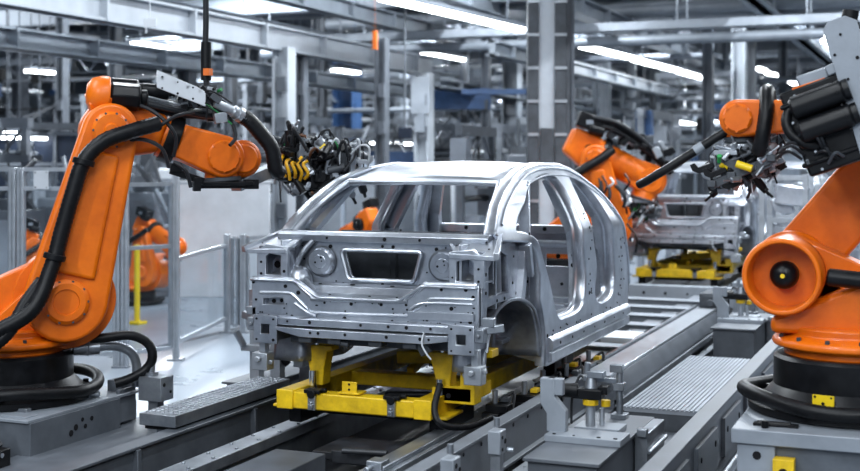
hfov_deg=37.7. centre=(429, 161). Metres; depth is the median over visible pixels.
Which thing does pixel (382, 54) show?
steel column
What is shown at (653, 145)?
tall cabinet
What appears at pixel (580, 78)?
frame
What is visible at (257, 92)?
frame
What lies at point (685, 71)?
lamp
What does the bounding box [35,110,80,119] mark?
frame
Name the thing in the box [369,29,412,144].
lamp
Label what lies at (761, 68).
lamp
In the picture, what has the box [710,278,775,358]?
station
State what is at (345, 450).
tie
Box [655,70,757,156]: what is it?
frame
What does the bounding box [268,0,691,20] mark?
cable tray
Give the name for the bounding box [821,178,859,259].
rack
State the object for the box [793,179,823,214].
rack
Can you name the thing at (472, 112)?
tall cabinet
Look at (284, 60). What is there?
steel column
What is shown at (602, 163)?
robot
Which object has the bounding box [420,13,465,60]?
lamp
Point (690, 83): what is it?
frame
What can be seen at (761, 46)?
roof beam
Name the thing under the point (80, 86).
wall
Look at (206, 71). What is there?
hanging cable
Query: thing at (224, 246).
fence section
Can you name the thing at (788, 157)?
tall cabinet
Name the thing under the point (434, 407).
supply hose
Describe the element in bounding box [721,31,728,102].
steel column
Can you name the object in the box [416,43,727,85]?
cable tray
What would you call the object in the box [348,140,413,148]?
frame
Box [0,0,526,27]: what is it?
roof beam
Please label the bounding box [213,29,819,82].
roof beam
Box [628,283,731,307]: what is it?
beam
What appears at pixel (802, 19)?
ceiling beam
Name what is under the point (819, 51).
girder
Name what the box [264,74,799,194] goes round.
wall
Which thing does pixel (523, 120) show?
frame
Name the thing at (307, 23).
roof beam
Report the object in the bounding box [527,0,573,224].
steel column
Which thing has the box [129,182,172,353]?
fence section
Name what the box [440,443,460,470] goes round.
box
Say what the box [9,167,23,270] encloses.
fence post
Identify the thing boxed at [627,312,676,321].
member
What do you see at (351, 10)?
girder
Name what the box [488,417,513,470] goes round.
box
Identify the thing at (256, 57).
steel column
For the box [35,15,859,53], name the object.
ceiling
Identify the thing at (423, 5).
lamp
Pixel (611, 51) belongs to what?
lamp
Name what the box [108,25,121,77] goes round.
steel column
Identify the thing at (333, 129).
frame
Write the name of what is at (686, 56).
pipe
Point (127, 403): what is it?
post
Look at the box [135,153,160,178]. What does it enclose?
tall cabinet
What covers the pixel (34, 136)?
lamp
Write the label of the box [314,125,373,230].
safety fence panel
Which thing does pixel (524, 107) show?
pipe
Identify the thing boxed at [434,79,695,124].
cable tray
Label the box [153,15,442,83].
cable tray
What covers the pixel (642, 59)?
lamp
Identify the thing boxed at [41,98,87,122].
frame
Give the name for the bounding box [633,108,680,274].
frame
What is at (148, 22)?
plate
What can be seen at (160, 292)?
tall cabinet
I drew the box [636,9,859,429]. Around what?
robot
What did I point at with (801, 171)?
tall cabinet
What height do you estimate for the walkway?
0.299 m
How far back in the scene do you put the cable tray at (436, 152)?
32.46 m
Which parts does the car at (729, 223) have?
rail, panel, roof panel, recess panel, rail, quarter panel, frame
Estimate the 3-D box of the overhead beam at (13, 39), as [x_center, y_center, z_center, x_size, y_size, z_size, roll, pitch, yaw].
[-1.671,-2.125,35.300,0.630,0.350,36.000,0,0,22]
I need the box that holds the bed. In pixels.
[325,267,766,470]
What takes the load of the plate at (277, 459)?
on the bed
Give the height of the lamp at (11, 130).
6.735 m
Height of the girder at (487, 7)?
0.400 m
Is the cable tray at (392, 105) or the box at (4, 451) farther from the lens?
the cable tray at (392, 105)
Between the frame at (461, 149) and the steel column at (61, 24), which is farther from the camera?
the steel column at (61, 24)
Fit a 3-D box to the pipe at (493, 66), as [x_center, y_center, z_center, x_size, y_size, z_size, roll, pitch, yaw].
[-6.066,-4.956,38.312,19.177,4.708,0.118,0,0,22]
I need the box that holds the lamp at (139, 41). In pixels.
[129,31,174,48]
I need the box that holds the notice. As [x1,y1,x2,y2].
[34,171,47,188]
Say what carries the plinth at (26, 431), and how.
on the base platform
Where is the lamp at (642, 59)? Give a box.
[631,31,682,70]
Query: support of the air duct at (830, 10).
hanging from the ceiling
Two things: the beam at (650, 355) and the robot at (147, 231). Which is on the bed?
the beam at (650, 355)
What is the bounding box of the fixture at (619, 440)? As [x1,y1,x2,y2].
[523,362,667,470]
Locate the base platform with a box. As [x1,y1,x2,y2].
[0,417,156,470]
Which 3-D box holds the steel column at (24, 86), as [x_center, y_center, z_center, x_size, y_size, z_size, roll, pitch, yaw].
[-13.016,-2.500,40.000,0.571,9.500,0.571,0,0,22]
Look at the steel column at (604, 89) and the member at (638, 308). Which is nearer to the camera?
the member at (638, 308)
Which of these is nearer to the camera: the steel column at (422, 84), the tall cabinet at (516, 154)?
the tall cabinet at (516, 154)
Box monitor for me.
[398,7,411,138]
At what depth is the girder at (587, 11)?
29.71 m
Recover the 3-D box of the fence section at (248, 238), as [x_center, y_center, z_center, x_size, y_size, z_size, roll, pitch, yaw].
[-2.119,1.575,16.900,0.827,1.195,0.054,0,0,-41]
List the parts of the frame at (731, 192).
post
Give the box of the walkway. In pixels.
[623,355,749,432]
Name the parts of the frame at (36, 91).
post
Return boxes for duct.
[221,346,397,385]
[485,40,720,104]
[574,0,859,30]
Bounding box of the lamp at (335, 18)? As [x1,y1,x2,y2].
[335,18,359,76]
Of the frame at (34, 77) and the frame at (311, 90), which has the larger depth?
the frame at (311, 90)
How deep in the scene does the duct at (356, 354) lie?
11.54 m
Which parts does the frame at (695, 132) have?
post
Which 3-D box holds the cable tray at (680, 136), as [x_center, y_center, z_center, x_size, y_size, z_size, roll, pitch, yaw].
[8.682,-0.828,42.379,4.140,0.125,0.360,0,0,22]
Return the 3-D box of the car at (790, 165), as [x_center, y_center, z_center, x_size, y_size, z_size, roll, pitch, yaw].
[8.527,0.733,30.136,1.940,1.482,4.477,0,0,22]
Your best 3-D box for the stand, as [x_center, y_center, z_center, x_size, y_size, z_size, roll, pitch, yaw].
[-1.283,1.597,10.445,0.534,1.306,0.554,0,0,22]
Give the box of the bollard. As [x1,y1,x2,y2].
[129,245,146,324]
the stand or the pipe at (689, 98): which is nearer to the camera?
the stand
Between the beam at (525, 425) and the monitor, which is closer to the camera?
the beam at (525, 425)
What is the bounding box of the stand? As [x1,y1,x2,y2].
[233,289,309,381]
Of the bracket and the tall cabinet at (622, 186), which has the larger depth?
the tall cabinet at (622, 186)
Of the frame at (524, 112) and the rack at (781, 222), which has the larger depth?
the frame at (524, 112)
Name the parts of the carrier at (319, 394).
guide rod, clamp knob, support post, clamp knob, guide rod, support post, foot plate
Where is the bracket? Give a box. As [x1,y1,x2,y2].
[732,280,744,312]
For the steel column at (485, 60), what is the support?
on the floor at (209, 361)
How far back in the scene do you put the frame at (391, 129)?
37.13 m
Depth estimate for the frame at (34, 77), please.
36.53 m
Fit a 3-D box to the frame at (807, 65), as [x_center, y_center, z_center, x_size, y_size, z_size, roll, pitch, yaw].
[14.110,-0.894,51.887,4.746,6.288,0.462,0,0,22]
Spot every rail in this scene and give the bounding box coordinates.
[45,273,631,470]
[159,259,724,470]
[359,272,741,470]
[512,338,712,470]
[696,343,712,356]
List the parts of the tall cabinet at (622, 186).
door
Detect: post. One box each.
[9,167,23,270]
[100,341,141,423]
[111,189,130,367]
[167,175,184,360]
[219,234,233,333]
[240,234,249,333]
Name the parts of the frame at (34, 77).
post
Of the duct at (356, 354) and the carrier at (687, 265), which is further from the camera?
the carrier at (687, 265)
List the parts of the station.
plate, sensor post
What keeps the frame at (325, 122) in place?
on the floor at (209, 361)
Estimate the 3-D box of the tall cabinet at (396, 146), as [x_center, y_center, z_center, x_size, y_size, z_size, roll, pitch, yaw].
[-1.349,0.643,33.987,1.600,3.214,1.025,0,0,0]
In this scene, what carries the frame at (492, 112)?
on the floor at (209, 361)
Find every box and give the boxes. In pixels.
[0,447,9,467]
[72,330,172,409]
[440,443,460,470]
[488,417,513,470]
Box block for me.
[699,289,729,307]
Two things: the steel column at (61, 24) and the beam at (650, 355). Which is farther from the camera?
the steel column at (61, 24)
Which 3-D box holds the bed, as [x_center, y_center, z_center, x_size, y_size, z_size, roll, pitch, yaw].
[4.952,2.190,20.673,3.700,0.100,38.000,0,0,22]
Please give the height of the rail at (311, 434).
0.266 m
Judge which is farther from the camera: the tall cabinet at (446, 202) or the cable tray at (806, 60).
the cable tray at (806, 60)
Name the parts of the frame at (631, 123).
post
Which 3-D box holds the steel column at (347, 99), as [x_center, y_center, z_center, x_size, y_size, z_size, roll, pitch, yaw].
[-3.030,-0.750,46.000,1.205,6.000,1.205,0,0,22]
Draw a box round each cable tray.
[0,155,42,161]
[37,24,163,37]
[43,94,84,98]
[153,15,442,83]
[173,20,338,103]
[183,19,501,88]
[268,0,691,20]
[308,43,413,108]
[411,150,496,154]
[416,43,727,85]
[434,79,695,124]
[524,52,819,68]
[586,104,629,112]
[673,113,719,116]
[679,135,701,138]
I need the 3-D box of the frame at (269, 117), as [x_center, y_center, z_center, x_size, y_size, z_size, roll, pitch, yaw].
[-7.433,0.009,52.734,0.432,4.481,5.374,0,0,22]
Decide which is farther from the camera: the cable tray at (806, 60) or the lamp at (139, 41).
the cable tray at (806, 60)
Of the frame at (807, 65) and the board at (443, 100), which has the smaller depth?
the board at (443, 100)
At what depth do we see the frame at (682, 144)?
55.15 m
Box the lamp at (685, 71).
[676,61,716,79]
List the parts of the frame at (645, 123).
post, post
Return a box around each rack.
[759,174,813,313]
[767,213,795,313]
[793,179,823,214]
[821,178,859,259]
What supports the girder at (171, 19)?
on the steel column at (422, 84)
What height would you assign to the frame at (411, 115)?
6.012 m
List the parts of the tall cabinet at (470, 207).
door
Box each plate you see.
[139,376,288,431]
[144,18,155,32]
[226,449,324,470]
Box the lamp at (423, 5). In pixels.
[378,0,526,30]
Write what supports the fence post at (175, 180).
on the floor at (209, 361)
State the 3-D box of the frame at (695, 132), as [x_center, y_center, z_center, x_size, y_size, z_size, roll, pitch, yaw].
[14.204,-0.453,56.974,5.284,5.405,0.471,0,0,22]
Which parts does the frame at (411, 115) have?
post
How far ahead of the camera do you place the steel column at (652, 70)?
41.97 m
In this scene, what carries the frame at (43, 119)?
on the floor at (209, 361)
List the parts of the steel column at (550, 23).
plate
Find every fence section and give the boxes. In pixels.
[0,167,8,270]
[23,167,112,355]
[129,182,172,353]
[180,244,227,342]
[230,236,239,326]
[246,235,266,324]
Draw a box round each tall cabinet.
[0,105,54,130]
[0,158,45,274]
[16,139,48,206]
[37,156,67,224]
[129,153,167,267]
[129,155,145,191]
[134,155,154,181]
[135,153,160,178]
[150,188,167,296]
[156,160,175,190]
[197,170,204,177]
[269,178,271,233]
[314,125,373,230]
[361,126,409,150]
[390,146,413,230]
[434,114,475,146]
[434,157,450,222]
[451,123,487,222]
[470,111,479,138]
[504,119,526,223]
[613,136,625,197]
[619,144,662,156]
[778,142,803,182]
[800,170,808,180]
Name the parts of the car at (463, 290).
rail, quarter panel, rail, recess panel, frame, panel, roof panel, rail, rail, recess panel, corner post, quarter panel, dash panel, frame, sill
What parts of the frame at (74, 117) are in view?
post, post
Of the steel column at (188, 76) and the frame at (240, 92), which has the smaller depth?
the steel column at (188, 76)
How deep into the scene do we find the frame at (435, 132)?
38.81 m
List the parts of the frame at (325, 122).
post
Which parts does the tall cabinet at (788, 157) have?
door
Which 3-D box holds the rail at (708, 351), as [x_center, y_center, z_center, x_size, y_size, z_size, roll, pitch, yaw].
[1.466,2.072,9.671,0.080,0.256,12.000,0,0,22]
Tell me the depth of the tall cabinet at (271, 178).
25.92 m
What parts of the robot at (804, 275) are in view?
mounting plate, shoulder motor, axis motor, warning plate, axis motor, plate, carrier plate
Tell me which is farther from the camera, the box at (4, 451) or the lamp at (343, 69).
the lamp at (343, 69)
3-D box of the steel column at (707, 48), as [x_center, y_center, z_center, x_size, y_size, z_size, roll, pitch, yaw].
[6.994,-2.500,31.700,0.377,9.500,0.377,0,0,22]
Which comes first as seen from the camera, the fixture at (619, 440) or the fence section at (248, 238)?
the fixture at (619, 440)
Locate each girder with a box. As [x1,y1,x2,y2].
[0,0,436,75]
[157,0,499,82]
[265,0,588,64]
[439,0,720,89]
[574,0,788,93]
[739,0,832,65]
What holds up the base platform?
on the floor at (209, 361)
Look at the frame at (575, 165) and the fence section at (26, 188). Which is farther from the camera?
the frame at (575, 165)
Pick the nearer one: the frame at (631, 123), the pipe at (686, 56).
the frame at (631, 123)
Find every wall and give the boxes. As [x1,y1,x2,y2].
[0,27,251,129]
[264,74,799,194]
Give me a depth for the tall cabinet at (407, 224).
28.73 m
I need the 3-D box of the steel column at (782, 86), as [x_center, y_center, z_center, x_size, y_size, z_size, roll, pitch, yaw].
[14.008,-2.500,50.000,0.476,9.500,0.476,0,0,22]
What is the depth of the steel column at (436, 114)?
49.95 m
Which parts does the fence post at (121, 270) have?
foot plate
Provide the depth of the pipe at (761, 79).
49.96 m
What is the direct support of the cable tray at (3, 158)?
on the frame at (25, 124)
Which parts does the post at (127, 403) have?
post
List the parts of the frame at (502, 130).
post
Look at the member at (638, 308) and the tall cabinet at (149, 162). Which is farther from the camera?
the tall cabinet at (149, 162)
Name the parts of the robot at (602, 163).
link arm, mounting plate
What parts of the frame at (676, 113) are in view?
post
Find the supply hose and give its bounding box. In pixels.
[431,383,492,430]
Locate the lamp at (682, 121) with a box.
[680,119,695,124]
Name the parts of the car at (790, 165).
roof panel, frame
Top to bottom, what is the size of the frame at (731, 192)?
3.077 m
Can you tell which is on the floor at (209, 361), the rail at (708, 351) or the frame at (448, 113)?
the frame at (448, 113)
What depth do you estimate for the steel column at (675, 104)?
45.95 m
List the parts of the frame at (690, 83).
post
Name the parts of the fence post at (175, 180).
foot plate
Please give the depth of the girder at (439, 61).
30.06 m
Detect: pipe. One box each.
[7,26,526,82]
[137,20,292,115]
[211,14,701,69]
[237,13,526,113]
[260,0,824,58]
[325,0,859,30]
[328,31,796,92]
[437,31,798,104]
[579,51,797,124]
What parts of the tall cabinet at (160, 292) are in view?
door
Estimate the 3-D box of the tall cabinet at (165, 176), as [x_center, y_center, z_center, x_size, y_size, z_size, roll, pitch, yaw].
[-5.795,0.824,28.288,0.500,2.852,1.025,0,0,0]
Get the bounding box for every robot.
[0,70,373,411]
[26,217,42,262]
[129,206,186,305]
[339,198,379,230]
[547,111,675,265]
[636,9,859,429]
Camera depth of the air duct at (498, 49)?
32.87 m
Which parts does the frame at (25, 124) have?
post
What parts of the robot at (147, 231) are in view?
link arm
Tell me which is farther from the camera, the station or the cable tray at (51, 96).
the cable tray at (51, 96)
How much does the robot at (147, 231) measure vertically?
1.556 m
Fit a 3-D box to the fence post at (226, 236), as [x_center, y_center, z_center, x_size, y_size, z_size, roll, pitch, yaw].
[-2.674,1.600,16.600,0.180,1.300,0.140,0,0,0]
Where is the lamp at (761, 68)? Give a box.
[756,65,768,71]
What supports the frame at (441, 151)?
on the floor at (209, 361)
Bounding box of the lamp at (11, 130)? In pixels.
[3,9,19,132]
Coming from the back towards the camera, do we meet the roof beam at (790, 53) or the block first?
the roof beam at (790, 53)
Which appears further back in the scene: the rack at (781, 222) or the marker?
the marker
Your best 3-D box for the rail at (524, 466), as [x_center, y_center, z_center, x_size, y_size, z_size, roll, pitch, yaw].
[1.346,2.032,9.721,0.100,0.256,12.000,0,0,22]
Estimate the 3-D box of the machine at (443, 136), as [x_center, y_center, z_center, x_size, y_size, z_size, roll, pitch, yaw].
[0.704,0.442,35.388,1.203,3.615,1.025,0,0,0]
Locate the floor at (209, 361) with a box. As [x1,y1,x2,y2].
[74,249,698,417]
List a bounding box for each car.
[241,161,630,385]
[622,161,774,261]
[751,162,828,214]
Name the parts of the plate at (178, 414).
under frame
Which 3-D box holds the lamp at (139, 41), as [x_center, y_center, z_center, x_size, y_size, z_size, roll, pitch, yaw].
[-7.035,-5.117,31.992,0.325,4.385,1.612,0,0,20]
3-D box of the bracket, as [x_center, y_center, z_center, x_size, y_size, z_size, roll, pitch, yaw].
[3.442,1.750,14.124,0.200,0.800,0.540,0,0,22]
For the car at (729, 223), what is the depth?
18.43 m
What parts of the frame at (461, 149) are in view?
post, post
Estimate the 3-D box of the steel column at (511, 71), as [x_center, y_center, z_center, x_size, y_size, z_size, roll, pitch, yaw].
[2.148,-2.500,33.000,0.629,9.500,0.629,0,0,22]
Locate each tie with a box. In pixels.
[313,437,408,465]
[601,330,643,343]
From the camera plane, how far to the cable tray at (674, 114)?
40.39 m
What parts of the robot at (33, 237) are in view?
link arm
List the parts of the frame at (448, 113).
post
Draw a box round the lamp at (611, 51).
[580,34,637,58]
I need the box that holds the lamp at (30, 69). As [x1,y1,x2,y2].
[24,13,54,73]
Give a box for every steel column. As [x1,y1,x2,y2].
[11,27,28,117]
[55,17,68,130]
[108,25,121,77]
[177,70,196,179]
[223,44,236,137]
[252,15,263,163]
[272,46,295,232]
[296,55,307,210]
[316,18,327,131]
[332,62,361,139]
[374,38,389,210]
[399,14,408,148]
[411,72,433,230]
[434,42,445,117]
[461,25,468,122]
[481,24,490,159]
[502,37,521,148]
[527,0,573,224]
[599,33,610,132]
[628,46,635,120]
[649,47,660,121]
[672,33,679,194]
[699,29,713,250]
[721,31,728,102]
[731,28,746,100]
[748,27,755,99]
[778,40,787,150]
[824,27,835,176]
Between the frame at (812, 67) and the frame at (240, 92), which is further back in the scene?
the frame at (240, 92)
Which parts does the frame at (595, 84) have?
post, post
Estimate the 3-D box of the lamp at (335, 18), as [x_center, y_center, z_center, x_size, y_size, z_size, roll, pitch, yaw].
[-2.444,-4.817,35.472,0.381,4.985,1.382,0,0,22]
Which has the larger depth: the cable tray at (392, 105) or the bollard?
the cable tray at (392, 105)
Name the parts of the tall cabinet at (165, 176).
door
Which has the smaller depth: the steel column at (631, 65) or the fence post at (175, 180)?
the fence post at (175, 180)
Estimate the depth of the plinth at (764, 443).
6.78 m
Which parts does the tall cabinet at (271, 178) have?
door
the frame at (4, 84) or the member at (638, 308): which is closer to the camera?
the member at (638, 308)
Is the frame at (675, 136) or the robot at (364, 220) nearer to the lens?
the robot at (364, 220)
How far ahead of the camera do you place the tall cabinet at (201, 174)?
34.05 m
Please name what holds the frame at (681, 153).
on the floor at (209, 361)
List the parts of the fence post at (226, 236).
foot plate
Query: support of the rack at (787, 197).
on the bed
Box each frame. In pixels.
[0,57,77,130]
[0,73,42,122]
[0,83,10,113]
[0,117,42,198]
[31,117,50,122]
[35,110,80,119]
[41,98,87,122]
[43,56,125,122]
[80,95,134,160]
[126,69,171,98]
[166,99,215,129]
[207,127,222,132]
[216,82,265,126]
[222,116,271,136]
[237,126,344,166]
[241,82,271,161]
[308,87,373,128]
[308,93,398,127]
[308,116,330,138]
[310,105,331,134]
[331,132,397,145]
[345,128,413,150]
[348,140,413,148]
[369,100,450,127]
[373,117,498,137]
[409,77,413,136]
[411,123,501,160]
[434,131,475,136]
[450,125,496,222]
[491,111,524,146]
[495,125,600,161]
[514,116,526,143]
[522,68,526,134]
[574,88,591,119]
[574,120,584,169]
[580,78,591,113]
[586,64,629,123]
[601,133,685,252]
[616,101,701,150]
[619,120,655,263]
[631,78,730,161]
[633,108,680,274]
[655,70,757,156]
[680,124,684,194]
[691,94,777,194]
[717,139,733,194]
[729,82,788,101]
[747,63,823,99]
[799,67,820,74]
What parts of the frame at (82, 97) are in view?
post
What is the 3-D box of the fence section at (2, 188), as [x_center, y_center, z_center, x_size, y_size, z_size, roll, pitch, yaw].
[-5.027,1.090,13.800,0.920,2.065,0.052,0,0,0]
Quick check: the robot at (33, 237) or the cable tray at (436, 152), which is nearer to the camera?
the robot at (33, 237)
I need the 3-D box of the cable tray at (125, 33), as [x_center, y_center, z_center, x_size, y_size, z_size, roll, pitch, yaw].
[-11.178,-5.708,41.577,9.842,3.203,0.415,0,0,22]
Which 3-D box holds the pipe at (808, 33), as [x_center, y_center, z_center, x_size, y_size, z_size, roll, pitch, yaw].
[1.955,-4.894,27.857,12.958,4.831,0.226,0,0,22]
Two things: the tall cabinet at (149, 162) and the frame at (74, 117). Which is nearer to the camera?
the tall cabinet at (149, 162)
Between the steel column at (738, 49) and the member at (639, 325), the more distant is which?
the steel column at (738, 49)
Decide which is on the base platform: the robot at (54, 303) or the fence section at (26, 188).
the robot at (54, 303)
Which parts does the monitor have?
arm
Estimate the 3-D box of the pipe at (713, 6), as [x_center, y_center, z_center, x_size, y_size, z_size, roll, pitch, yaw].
[6.258,-5.403,29.857,19.443,3.814,0.312,0,0,22]
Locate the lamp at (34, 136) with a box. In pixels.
[0,9,47,139]
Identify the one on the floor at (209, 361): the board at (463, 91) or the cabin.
the cabin
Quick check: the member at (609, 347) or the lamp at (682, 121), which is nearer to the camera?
the member at (609, 347)
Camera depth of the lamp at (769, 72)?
53.31 m
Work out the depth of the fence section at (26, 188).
13.78 m
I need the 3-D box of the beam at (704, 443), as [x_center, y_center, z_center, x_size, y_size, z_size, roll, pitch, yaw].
[2.727,1.886,10.233,0.278,0.518,13.000,0,0,22]
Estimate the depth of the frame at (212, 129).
40.91 m
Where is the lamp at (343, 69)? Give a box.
[330,30,361,73]
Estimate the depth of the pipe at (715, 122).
57.12 m
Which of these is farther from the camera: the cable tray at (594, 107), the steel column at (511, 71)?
the cable tray at (594, 107)
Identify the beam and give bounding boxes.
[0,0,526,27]
[0,23,859,58]
[0,25,526,110]
[36,13,433,39]
[37,31,803,75]
[129,51,811,75]
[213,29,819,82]
[230,0,859,47]
[405,373,586,470]
[579,305,717,415]
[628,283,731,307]
[639,339,780,470]
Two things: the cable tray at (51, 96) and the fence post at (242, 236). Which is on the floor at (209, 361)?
the fence post at (242, 236)
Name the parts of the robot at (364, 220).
elbow motor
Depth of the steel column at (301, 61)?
23.04 m
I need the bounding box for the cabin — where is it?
[0,123,78,198]
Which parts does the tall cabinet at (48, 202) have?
door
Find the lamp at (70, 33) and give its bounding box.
[47,24,98,38]
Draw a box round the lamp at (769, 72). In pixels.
[764,70,777,75]
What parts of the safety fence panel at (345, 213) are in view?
door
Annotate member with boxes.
[573,342,622,357]
[617,321,660,330]
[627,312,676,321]
[628,296,698,306]
[629,304,688,313]
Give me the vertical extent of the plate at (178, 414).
0.198 m
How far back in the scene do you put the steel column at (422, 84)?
27.40 m
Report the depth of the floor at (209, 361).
14.96 m
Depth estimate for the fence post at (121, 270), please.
13.76 m
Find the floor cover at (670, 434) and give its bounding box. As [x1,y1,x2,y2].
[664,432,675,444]
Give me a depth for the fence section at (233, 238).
16.58 m
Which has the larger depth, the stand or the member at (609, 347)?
the member at (609, 347)
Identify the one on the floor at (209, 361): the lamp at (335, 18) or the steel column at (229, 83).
the steel column at (229, 83)
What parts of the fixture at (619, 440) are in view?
plate, sensor post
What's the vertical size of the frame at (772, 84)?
5.462 m
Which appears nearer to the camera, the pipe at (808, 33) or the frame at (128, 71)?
the pipe at (808, 33)
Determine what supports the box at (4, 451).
on the base platform
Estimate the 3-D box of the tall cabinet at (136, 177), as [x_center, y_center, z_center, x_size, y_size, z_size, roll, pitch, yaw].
[-6.073,0.886,25.387,0.535,2.728,1.025,0,0,0]
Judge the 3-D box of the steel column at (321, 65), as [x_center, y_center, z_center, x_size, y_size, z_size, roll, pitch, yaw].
[-2.915,-1.250,33.997,0.324,7.000,0.330,0,0,22]
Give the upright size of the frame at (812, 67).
6.454 m
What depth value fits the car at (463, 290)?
8.81 m
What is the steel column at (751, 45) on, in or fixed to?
on the floor at (209, 361)
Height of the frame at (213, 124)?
4.334 m
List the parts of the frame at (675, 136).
post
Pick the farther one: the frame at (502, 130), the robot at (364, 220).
the frame at (502, 130)
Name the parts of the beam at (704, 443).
access panel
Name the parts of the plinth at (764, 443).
corner panel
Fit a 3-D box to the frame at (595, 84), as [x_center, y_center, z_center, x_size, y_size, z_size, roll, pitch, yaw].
[5.792,-0.397,40.709,0.485,5.293,4.303,0,0,22]
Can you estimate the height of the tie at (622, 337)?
0.080 m
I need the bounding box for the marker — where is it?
[372,30,377,48]
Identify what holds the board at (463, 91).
hanging from the ceiling
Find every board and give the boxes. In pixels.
[180,180,271,296]
[364,151,413,162]
[434,88,490,109]
[461,89,526,94]
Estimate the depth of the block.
14.25 m
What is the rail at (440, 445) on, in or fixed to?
on the bed
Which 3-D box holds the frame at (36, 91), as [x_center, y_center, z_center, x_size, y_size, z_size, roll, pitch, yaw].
[-14.460,-0.415,43.747,0.535,5.330,3.156,0,0,22]
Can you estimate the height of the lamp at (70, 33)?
3.985 m
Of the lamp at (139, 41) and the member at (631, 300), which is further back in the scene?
the lamp at (139, 41)
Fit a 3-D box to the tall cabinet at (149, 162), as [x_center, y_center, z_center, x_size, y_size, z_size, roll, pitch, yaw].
[-7.738,1.022,32.487,1.400,2.456,1.025,0,0,0]
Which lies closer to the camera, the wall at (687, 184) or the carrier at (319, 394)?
the carrier at (319, 394)
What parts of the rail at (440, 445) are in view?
drive strip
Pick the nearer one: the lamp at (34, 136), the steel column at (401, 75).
the lamp at (34, 136)
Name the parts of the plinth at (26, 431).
plate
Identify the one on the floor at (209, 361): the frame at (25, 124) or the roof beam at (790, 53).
the frame at (25, 124)
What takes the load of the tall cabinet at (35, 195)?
on the floor at (209, 361)
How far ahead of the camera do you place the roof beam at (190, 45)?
46.48 m
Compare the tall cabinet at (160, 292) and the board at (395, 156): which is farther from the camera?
the board at (395, 156)
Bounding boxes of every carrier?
[273,343,572,431]
[632,246,745,285]
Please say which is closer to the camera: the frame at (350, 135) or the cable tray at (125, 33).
the frame at (350, 135)
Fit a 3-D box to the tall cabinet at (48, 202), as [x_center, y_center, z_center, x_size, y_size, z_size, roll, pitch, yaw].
[-6.747,1.070,23.087,0.600,2.359,1.025,0,0,0]
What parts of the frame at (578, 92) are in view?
post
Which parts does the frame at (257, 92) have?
post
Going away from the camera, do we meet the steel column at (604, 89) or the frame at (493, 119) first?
the steel column at (604, 89)
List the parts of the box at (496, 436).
stem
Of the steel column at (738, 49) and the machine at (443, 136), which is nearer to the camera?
the machine at (443, 136)
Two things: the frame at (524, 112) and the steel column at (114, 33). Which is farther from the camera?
the frame at (524, 112)
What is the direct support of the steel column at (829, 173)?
on the floor at (209, 361)
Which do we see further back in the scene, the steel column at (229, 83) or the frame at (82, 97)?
the frame at (82, 97)
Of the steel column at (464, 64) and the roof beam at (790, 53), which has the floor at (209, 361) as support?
the steel column at (464, 64)
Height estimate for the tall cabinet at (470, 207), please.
3.084 m
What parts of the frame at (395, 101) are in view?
post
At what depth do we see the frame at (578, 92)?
48.65 m
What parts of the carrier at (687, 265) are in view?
guide rod, support post, clamp knob, clamp knob, support post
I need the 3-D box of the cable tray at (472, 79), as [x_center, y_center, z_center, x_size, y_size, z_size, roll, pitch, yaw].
[-2.973,-4.907,41.282,12.408,4.806,0.415,0,0,22]
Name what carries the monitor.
hanging from the ceiling
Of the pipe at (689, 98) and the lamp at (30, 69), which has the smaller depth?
the lamp at (30, 69)
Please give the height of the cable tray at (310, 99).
5.131 m
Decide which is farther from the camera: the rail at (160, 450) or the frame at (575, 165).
the frame at (575, 165)
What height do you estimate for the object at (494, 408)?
0.560 m
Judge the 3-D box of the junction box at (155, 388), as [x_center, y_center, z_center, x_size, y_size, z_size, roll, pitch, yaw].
[-2.210,1.552,9.031,0.725,0.696,0.228,0,0,-5]
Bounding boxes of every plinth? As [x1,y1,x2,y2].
[0,386,138,456]
[731,407,859,470]
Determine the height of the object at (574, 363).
0.560 m
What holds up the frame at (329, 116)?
on the floor at (209, 361)
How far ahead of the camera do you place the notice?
13.70 m
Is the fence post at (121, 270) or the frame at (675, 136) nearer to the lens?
the fence post at (121, 270)
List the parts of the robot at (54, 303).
link arm, axis motor, axis motor, mounting plate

